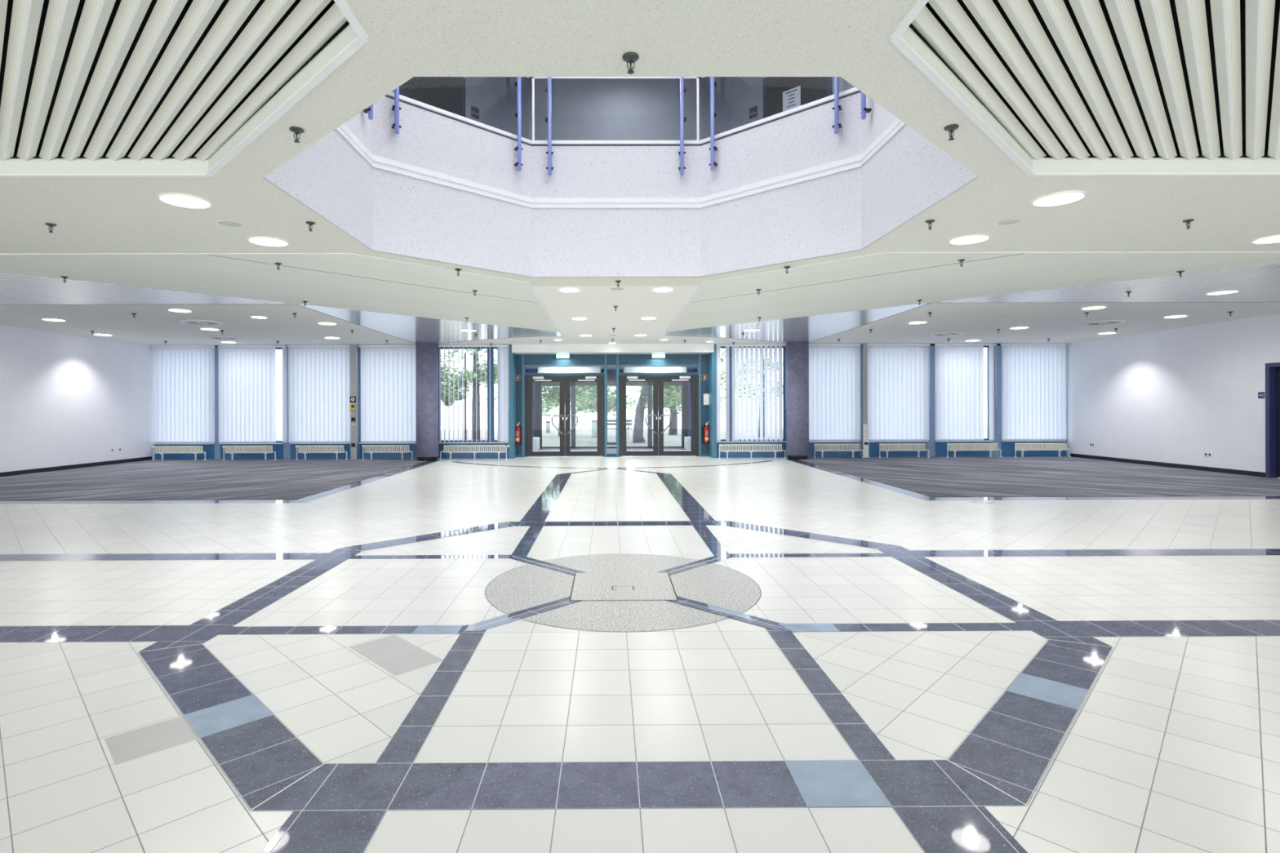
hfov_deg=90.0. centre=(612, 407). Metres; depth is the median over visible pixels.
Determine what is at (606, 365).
window
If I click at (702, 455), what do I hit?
trim
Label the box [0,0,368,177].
ceiling panel
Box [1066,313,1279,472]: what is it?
wall
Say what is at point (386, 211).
wall
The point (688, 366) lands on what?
ceiling
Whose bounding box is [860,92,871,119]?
railing post
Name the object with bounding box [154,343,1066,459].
wall
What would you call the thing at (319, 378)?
vertical blind
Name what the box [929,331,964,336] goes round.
ceiling vent
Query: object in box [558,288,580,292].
recessed light
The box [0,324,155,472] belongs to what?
wall
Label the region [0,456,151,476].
baseboard
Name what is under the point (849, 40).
ceiling
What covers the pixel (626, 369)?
light fixture
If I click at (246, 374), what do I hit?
vertical blind
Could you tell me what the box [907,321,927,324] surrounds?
recessed light
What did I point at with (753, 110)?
room sign
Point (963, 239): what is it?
diffuser
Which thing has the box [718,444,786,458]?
radiator
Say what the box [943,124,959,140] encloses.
sprinkler
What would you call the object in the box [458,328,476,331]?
recessed light
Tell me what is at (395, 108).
railing
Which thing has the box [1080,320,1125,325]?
ceiling vent
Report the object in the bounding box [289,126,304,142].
sprinkler
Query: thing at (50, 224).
sprinkler
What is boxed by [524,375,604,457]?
door
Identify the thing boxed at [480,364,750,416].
tree
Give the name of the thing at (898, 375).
vertical blind
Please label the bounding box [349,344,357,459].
post
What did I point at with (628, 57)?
sprinkler
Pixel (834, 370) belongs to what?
vertical blind
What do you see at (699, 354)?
trim
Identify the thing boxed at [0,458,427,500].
carpet
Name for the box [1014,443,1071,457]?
radiator
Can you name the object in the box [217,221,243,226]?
grille
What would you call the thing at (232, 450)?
radiator
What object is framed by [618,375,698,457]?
door
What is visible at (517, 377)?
sign
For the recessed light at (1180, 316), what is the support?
in the ceiling at (849, 40)
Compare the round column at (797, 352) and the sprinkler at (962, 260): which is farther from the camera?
the round column at (797, 352)
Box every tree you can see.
[440,349,497,439]
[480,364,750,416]
[542,386,596,436]
[559,385,681,443]
[644,354,725,435]
[720,348,782,437]
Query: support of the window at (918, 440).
in the wall at (936, 449)
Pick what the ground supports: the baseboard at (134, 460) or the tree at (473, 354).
the tree at (473, 354)
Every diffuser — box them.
[42,319,64,321]
[201,328,218,330]
[318,323,336,324]
[460,329,475,331]
[950,235,988,244]
[1082,306,1105,309]
[1164,315,1186,318]
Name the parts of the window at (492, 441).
sill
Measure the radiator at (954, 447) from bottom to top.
0.399 m
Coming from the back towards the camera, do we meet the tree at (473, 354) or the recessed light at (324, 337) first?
the tree at (473, 354)
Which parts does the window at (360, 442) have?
sill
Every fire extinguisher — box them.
[515,422,522,444]
[701,421,709,444]
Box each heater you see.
[533,436,539,450]
[684,436,690,449]
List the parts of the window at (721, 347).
sill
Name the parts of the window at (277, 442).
sill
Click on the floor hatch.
(587, 586)
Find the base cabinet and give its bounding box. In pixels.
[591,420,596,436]
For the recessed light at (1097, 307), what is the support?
in the ceiling at (849, 40)
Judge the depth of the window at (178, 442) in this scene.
18.04 m
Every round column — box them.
[415,342,438,461]
[786,341,808,459]
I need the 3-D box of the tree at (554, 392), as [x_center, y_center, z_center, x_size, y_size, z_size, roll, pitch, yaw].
[-2.877,-1.010,33.054,5.336,5.004,3.179,0,0,0]
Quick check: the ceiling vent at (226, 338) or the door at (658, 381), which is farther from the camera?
the door at (658, 381)
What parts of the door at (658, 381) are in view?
closer rail, pull handle, pull handle, closer rail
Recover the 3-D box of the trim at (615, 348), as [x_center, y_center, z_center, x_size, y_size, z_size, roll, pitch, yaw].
[0.011,-1.672,18.350,5.690,0.234,0.700,0,0,0]
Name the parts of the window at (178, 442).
sill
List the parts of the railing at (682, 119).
post, post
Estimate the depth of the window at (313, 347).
18.06 m
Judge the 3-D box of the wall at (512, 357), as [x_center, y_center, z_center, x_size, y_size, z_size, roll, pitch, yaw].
[-2.865,-0.169,18.344,0.130,3.216,0.680,0,0,0]
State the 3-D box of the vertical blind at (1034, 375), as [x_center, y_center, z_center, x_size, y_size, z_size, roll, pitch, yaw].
[11.931,-0.446,18.115,1.860,2.724,0.059,0,0,0]
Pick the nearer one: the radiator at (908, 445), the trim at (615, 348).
the radiator at (908, 445)
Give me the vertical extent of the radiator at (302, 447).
0.399 m
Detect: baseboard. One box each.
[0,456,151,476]
[1070,453,1265,477]
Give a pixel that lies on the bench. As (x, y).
(628, 424)
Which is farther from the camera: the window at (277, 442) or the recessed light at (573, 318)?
the window at (277, 442)
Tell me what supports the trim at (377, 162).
attached to the wall at (386, 211)
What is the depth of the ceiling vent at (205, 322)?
13.11 m
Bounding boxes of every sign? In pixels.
[471,106,479,119]
[515,374,519,380]
[555,353,569,358]
[651,353,665,358]
[701,374,706,380]
[749,105,757,119]
[1257,391,1264,398]
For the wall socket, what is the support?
attached to the wall at (1179, 395)
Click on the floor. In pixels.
(402, 660)
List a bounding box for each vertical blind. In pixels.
[151,346,215,443]
[217,345,287,442]
[287,345,350,442]
[358,345,415,442]
[438,345,508,442]
[716,344,786,440]
[808,344,861,440]
[866,343,930,440]
[934,343,996,439]
[1000,343,1066,439]
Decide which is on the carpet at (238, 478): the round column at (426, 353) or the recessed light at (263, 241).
the round column at (426, 353)
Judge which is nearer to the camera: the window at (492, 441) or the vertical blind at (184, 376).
the vertical blind at (184, 376)
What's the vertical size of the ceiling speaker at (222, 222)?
0.006 m
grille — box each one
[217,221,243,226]
[610,288,623,290]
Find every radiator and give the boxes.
[151,445,206,460]
[222,445,275,460]
[295,445,347,459]
[361,444,413,459]
[439,444,509,459]
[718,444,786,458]
[813,443,864,457]
[878,443,929,457]
[946,443,1001,457]
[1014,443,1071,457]
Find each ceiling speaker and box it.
[216,219,244,226]
[608,287,624,290]
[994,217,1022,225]
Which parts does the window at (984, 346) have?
sill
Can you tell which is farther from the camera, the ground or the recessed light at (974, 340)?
the ground
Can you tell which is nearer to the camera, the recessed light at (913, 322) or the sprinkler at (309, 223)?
the sprinkler at (309, 223)
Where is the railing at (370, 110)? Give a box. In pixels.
[362,103,373,119]
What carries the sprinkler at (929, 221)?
attached to the ceiling at (849, 40)
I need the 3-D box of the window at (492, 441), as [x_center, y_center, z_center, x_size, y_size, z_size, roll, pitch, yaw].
[-3.934,-0.361,18.168,2.030,2.735,0.180,0,0,0]
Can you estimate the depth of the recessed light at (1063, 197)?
5.50 m
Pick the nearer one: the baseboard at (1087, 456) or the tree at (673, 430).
the baseboard at (1087, 456)
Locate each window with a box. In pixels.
[153,442,214,444]
[219,347,283,444]
[289,346,350,444]
[358,346,415,444]
[438,346,508,443]
[524,364,604,373]
[606,364,616,443]
[618,364,698,373]
[716,346,786,442]
[808,440,859,442]
[868,440,927,441]
[934,345,993,441]
[1000,345,1066,441]
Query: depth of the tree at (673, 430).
34.32 m
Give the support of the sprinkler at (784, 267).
attached to the ceiling at (849, 40)
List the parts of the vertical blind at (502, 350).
head rail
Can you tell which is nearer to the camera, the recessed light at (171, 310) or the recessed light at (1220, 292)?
the recessed light at (1220, 292)
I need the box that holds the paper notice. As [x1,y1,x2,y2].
[782,85,800,111]
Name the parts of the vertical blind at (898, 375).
head rail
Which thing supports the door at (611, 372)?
in the wall at (536, 401)
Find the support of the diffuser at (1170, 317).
attached to the recessed light at (1180, 316)
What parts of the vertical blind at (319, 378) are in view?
head rail, pull cord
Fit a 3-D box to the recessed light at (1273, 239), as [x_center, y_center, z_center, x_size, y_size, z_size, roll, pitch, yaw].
[7.112,-1.803,6.851,0.400,0.008,0.400,0,0,0]
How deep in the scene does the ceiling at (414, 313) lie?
9.50 m
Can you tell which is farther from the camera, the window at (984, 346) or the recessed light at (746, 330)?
the window at (984, 346)
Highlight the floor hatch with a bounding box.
[568,572,678,600]
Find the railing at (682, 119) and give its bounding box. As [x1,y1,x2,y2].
[532,76,698,175]
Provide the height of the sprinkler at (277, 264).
0.080 m
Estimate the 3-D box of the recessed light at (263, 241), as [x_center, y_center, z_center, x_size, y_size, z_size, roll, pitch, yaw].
[-3.678,-1.771,6.839,0.400,0.008,0.400,0,0,0]
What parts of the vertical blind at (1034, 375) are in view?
head rail, pull cord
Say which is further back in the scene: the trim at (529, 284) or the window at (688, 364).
the window at (688, 364)
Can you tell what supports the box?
attached to the wall at (530, 359)
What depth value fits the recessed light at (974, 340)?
17.34 m
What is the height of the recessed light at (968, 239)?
0.008 m
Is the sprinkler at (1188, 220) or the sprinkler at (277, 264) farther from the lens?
the sprinkler at (277, 264)
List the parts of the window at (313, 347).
sill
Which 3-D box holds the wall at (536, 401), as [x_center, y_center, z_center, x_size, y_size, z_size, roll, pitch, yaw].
[-0.013,0.040,20.675,6.200,2.780,3.850,0,0,0]
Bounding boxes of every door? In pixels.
[399,76,465,116]
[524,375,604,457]
[540,368,683,448]
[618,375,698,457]
[763,76,831,118]
[1265,362,1279,477]
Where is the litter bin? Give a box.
[545,421,550,432]
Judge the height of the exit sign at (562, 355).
0.133 m
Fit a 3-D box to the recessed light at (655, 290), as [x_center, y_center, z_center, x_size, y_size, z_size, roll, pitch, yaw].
[0.765,-1.784,9.715,0.340,0.008,0.340,0,0,0]
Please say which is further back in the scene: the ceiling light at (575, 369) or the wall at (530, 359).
the ceiling light at (575, 369)
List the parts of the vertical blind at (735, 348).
head rail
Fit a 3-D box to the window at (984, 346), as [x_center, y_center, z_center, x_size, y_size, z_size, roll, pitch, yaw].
[9.985,-0.403,18.248,1.630,2.735,0.180,0,0,0]
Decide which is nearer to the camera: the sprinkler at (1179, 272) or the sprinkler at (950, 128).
the sprinkler at (950, 128)
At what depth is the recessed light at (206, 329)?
14.34 m
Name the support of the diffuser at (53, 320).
attached to the recessed light at (45, 319)
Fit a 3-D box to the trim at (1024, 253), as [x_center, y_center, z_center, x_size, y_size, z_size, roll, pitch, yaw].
[0.028,-1.787,12.732,25.900,0.006,10.592,0,0,0]
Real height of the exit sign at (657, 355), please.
0.133 m
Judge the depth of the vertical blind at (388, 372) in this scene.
18.02 m
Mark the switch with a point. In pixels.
(352, 406)
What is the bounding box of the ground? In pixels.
[275,414,987,446]
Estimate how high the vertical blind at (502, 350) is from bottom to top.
2.724 m
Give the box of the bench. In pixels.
[607,419,632,437]
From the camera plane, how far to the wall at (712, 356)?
18.04 m
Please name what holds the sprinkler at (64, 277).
attached to the ceiling at (414, 313)
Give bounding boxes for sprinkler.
[44,222,56,232]
[60,275,68,282]
[274,262,281,270]
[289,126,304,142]
[306,221,315,231]
[454,268,461,275]
[622,52,639,74]
[783,266,790,273]
[924,219,934,229]
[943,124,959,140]
[957,258,964,266]
[1176,270,1184,277]
[1182,218,1194,229]
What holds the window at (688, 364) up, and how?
in the wall at (530, 359)
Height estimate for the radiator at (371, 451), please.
0.399 m
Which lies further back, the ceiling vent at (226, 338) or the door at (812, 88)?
the ceiling vent at (226, 338)
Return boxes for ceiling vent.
[179,319,223,325]
[207,336,242,340]
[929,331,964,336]
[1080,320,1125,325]
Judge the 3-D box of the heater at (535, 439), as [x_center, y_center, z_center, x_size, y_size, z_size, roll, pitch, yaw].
[-2.571,1.208,20.885,0.320,0.460,0.800,0,0,0]
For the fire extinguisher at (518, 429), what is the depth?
18.44 m
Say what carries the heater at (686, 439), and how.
on the floor
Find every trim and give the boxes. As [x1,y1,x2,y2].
[0,251,1279,335]
[207,253,1114,343]
[335,117,905,208]
[386,87,859,144]
[511,343,714,354]
[515,453,709,457]
[521,353,701,457]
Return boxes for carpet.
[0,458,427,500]
[798,456,1279,497]
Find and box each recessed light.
[41,318,66,321]
[93,333,111,336]
[156,193,213,208]
[167,309,192,312]
[200,328,219,330]
[247,236,288,246]
[250,315,267,319]
[317,322,337,324]
[324,337,340,338]
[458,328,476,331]
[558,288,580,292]
[571,317,587,319]
[640,317,656,319]
[651,288,674,292]
[742,328,759,331]
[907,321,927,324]
[947,234,991,244]
[964,339,980,342]
[1009,327,1029,328]
[1030,191,1086,207]
[1080,306,1106,310]
[1097,332,1116,334]
[1163,315,1187,318]
[1204,289,1239,294]
[1250,235,1279,244]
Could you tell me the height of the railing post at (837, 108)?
1.552 m
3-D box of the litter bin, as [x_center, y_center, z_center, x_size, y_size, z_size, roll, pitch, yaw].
[-3.830,1.147,37.978,0.290,0.690,0.290,0,0,0]
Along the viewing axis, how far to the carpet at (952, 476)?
12.63 m
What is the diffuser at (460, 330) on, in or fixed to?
attached to the recessed light at (464, 330)
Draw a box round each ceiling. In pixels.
[0,0,1279,345]
[0,253,1279,343]
[525,364,697,369]
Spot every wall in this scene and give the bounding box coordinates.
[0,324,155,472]
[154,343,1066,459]
[262,92,978,277]
[391,76,854,140]
[508,344,515,458]
[515,354,708,457]
[525,368,697,448]
[708,343,716,457]
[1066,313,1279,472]
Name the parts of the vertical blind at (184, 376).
head rail, pull cord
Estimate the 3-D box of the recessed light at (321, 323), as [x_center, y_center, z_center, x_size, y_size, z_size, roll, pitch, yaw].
[-6.007,-1.764,13.475,0.380,0.008,0.380,0,0,0]
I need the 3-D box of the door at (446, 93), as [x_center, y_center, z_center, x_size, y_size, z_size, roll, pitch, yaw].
[-2.795,-4.137,9.944,1.140,2.350,0.030,0,0,-43]
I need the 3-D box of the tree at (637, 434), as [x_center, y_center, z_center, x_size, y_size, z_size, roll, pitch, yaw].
[0.664,-1.208,27.114,6.113,5.462,3.779,0,0,0]
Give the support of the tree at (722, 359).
on the ground
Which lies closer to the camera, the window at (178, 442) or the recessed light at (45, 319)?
the recessed light at (45, 319)
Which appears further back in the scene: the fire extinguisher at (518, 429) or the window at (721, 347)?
the fire extinguisher at (518, 429)
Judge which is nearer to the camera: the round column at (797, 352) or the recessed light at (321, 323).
the recessed light at (321, 323)
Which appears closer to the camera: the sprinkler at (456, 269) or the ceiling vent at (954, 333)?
the sprinkler at (456, 269)
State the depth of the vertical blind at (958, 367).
18.11 m
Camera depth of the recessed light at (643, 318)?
12.84 m
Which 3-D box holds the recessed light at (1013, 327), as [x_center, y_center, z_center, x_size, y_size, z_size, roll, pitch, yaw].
[9.267,-1.810,14.574,0.380,0.008,0.380,0,0,0]
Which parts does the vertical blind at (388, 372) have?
head rail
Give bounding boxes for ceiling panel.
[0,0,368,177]
[889,0,1279,176]
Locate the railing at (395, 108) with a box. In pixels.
[391,76,528,171]
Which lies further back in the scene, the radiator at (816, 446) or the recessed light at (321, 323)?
the radiator at (816, 446)
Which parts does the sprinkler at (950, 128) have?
frame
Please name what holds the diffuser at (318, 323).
attached to the recessed light at (321, 323)
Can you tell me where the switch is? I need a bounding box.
[349,403,355,409]
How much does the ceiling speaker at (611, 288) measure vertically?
0.006 m
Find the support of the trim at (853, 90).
attached to the wall at (386, 211)
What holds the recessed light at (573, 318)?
in the ceiling at (849, 40)
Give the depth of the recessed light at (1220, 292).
10.07 m
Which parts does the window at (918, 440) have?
sill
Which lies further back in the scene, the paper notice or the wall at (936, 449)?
the wall at (936, 449)
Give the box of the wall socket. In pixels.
[1204,452,1212,456]
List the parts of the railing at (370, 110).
post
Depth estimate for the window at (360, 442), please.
18.16 m
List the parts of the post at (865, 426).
post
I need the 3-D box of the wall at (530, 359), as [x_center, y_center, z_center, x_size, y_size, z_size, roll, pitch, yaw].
[-0.029,-0.062,18.625,5.760,2.985,0.070,0,0,0]
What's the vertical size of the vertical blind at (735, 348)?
2.724 m
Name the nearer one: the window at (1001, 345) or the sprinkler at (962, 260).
the sprinkler at (962, 260)
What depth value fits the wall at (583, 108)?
10.80 m
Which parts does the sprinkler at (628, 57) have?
frame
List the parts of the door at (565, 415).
closer rail, pull handle, pull handle, closer rail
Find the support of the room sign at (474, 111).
attached to the wall at (583, 108)
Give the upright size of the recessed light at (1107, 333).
0.008 m
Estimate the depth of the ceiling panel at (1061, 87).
3.77 m
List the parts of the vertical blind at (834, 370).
head rail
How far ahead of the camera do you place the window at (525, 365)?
18.59 m
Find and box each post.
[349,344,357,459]
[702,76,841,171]
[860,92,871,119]
[862,343,868,457]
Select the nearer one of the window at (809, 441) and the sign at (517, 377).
the window at (809, 441)
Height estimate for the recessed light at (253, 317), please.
0.008 m
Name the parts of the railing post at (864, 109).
post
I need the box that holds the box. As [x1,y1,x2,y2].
[703,393,708,404]
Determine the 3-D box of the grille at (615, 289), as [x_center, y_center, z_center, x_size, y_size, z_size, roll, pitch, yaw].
[0.066,-1.783,9.611,0.216,0.001,0.216,0,0,0]
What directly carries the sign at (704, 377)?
attached to the wall at (530, 359)
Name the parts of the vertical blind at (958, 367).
head rail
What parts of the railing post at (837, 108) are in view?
post, post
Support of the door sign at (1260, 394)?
attached to the wall at (1179, 395)
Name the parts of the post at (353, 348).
fire alarm button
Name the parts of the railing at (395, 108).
post, post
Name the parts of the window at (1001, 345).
sill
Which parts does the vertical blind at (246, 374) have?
head rail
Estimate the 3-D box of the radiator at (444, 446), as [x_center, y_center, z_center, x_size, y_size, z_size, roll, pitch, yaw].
[-3.845,1.240,17.834,1.956,0.399,0.127,0,0,0]
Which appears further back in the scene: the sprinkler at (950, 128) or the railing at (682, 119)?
the railing at (682, 119)
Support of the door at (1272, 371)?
in the wall at (1179, 395)
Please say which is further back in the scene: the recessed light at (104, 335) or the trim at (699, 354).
the trim at (699, 354)
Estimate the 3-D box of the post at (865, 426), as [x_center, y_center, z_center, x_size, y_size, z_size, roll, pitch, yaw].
[7.112,-0.202,18.000,0.150,3.208,0.122,0,0,0]
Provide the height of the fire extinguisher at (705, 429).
0.653 m
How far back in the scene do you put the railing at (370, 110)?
6.98 m
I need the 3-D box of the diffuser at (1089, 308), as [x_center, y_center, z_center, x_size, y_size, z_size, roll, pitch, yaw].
[8.754,-1.808,11.641,0.341,0.002,0.341,0,0,-5]
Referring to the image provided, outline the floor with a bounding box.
[0,448,1279,852]
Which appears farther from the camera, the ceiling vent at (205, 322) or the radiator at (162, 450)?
the radiator at (162, 450)
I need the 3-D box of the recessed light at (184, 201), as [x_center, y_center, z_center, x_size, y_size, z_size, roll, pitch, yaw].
[-3.670,-1.771,5.499,0.400,0.008,0.400,0,0,0]
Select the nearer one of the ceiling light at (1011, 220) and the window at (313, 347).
the ceiling light at (1011, 220)
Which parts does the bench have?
backrest, seat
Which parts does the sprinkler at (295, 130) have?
frame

